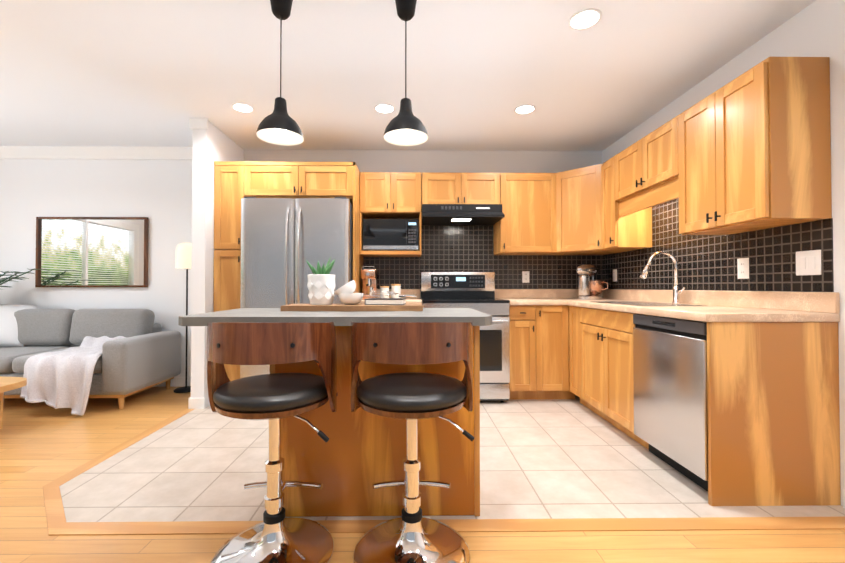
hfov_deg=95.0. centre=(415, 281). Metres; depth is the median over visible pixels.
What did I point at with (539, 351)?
base cabinet
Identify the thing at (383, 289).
canister
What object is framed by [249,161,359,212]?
upper cabinet
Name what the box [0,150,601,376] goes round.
wall
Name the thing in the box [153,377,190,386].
baseboard
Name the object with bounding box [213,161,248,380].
tall cabinet
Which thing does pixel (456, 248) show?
wall tile
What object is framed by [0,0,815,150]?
ceiling
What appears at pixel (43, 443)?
floor
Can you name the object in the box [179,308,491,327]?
island countertop
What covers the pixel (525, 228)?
upper cabinet
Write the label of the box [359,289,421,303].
countertop
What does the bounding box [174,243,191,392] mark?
floor lamp
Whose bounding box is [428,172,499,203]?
upper cabinet
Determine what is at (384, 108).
recessed light
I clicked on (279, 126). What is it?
pendant light
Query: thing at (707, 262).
wall tile
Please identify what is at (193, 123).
crown molding
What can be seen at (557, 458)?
floor
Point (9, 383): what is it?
coffee table
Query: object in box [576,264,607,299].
stand mixer
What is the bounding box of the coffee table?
[0,377,26,428]
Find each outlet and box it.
[522,271,528,282]
[613,269,616,280]
[737,258,748,278]
[796,250,820,275]
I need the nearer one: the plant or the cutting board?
the cutting board
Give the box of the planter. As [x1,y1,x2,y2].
[306,257,335,304]
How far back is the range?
3.40 m
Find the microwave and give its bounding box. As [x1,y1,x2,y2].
[363,219,418,250]
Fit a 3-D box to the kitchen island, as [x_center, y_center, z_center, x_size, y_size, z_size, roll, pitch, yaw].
[-0.283,0.620,1.919,1.144,0.879,0.348,0,-1,-1]
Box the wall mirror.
[35,217,148,286]
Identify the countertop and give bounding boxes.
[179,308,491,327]
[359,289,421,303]
[495,289,562,304]
[563,251,839,321]
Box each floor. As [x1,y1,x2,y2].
[0,387,844,562]
[59,395,844,521]
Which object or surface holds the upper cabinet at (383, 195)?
attached to the wall at (158, 193)
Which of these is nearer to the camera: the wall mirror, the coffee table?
the coffee table
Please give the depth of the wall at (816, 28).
1.90 m
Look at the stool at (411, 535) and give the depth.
1.42 m
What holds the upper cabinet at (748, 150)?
attached to the wall at (816, 28)
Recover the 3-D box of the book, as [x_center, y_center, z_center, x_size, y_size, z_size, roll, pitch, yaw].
[-0.121,0.082,1.984,0.250,0.071,0.150,0,-1,4]
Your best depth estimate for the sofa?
3.48 m
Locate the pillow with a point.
(13, 318)
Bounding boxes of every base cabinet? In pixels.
[509,305,544,399]
[545,305,572,398]
[569,306,635,413]
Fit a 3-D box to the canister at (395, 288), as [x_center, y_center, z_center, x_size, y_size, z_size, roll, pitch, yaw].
[-0.194,0.101,3.856,0.098,0.151,0.098,0,-1,-1]
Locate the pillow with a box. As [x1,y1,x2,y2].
[0,304,36,346]
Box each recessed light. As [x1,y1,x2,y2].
[231,103,253,112]
[374,104,394,113]
[514,104,535,113]
[568,8,601,30]
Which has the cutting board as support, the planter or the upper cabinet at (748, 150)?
the planter
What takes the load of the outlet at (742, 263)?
attached to the wall tile at (707, 262)
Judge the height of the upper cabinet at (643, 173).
0.400 m
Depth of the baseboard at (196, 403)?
3.28 m
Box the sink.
[590,301,704,305]
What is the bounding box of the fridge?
[240,197,352,377]
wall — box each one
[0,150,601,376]
[191,121,243,406]
[602,0,844,505]
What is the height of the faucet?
0.391 m
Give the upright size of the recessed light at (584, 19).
0.004 m
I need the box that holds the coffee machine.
[361,266,376,299]
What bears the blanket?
on the sofa
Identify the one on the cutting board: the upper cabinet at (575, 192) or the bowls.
the bowls
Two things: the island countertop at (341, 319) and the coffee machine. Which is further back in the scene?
the coffee machine
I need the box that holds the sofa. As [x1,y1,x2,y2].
[0,304,180,414]
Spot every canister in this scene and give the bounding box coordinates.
[380,286,388,297]
[391,284,400,297]
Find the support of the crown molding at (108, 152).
attached to the wall at (158, 193)
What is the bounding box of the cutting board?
[281,304,422,310]
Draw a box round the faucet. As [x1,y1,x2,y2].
[640,251,684,303]
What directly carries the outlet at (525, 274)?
attached to the wall tile at (456, 248)
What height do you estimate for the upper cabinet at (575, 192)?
0.784 m
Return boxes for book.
[365,291,415,304]
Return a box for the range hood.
[421,204,504,224]
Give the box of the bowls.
[335,280,363,304]
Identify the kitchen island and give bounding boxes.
[269,328,479,516]
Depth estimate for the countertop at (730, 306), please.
2.25 m
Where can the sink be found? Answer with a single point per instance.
(630, 303)
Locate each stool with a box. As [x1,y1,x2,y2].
[207,322,337,562]
[351,322,473,562]
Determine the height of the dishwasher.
0.862 m
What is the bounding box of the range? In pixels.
[421,272,509,401]
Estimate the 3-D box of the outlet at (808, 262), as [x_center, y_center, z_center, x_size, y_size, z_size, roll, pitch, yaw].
[2.001,-0.095,1.976,0.008,0.125,0.125,0,-1,-1]
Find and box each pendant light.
[256,0,303,145]
[383,0,428,145]
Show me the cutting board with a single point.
(345, 307)
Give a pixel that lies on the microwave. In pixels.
(390, 234)
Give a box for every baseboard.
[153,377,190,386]
[188,397,204,408]
[843,488,844,507]
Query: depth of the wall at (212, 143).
3.32 m
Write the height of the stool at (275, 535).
0.916 m
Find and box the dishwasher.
[633,314,707,491]
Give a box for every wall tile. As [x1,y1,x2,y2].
[364,225,602,288]
[603,198,833,291]
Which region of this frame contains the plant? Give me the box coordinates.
[0,268,48,289]
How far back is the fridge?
3.27 m
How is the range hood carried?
attached to the upper cabinet at (443, 187)
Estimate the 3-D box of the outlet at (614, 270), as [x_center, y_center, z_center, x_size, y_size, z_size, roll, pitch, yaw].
[1.978,-0.061,3.846,0.008,0.120,0.075,0,-1,-1]
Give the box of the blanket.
[20,336,125,414]
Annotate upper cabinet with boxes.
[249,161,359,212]
[360,172,427,220]
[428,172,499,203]
[493,173,559,254]
[552,164,637,254]
[600,158,655,248]
[612,117,675,204]
[676,57,831,234]
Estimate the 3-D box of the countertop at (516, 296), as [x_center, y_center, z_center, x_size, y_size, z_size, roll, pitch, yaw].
[1.074,0.146,3.766,0.489,0.140,0.645,0,-1,-1]
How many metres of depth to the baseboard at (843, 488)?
1.81 m
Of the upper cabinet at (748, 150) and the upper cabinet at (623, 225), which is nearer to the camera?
the upper cabinet at (748, 150)
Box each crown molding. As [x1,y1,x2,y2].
[0,146,191,159]
[189,118,207,129]
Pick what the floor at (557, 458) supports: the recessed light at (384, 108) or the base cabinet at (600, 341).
the base cabinet at (600, 341)
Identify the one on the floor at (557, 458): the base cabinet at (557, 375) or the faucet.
the base cabinet at (557, 375)
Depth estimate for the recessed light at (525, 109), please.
3.15 m
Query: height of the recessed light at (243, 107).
0.004 m

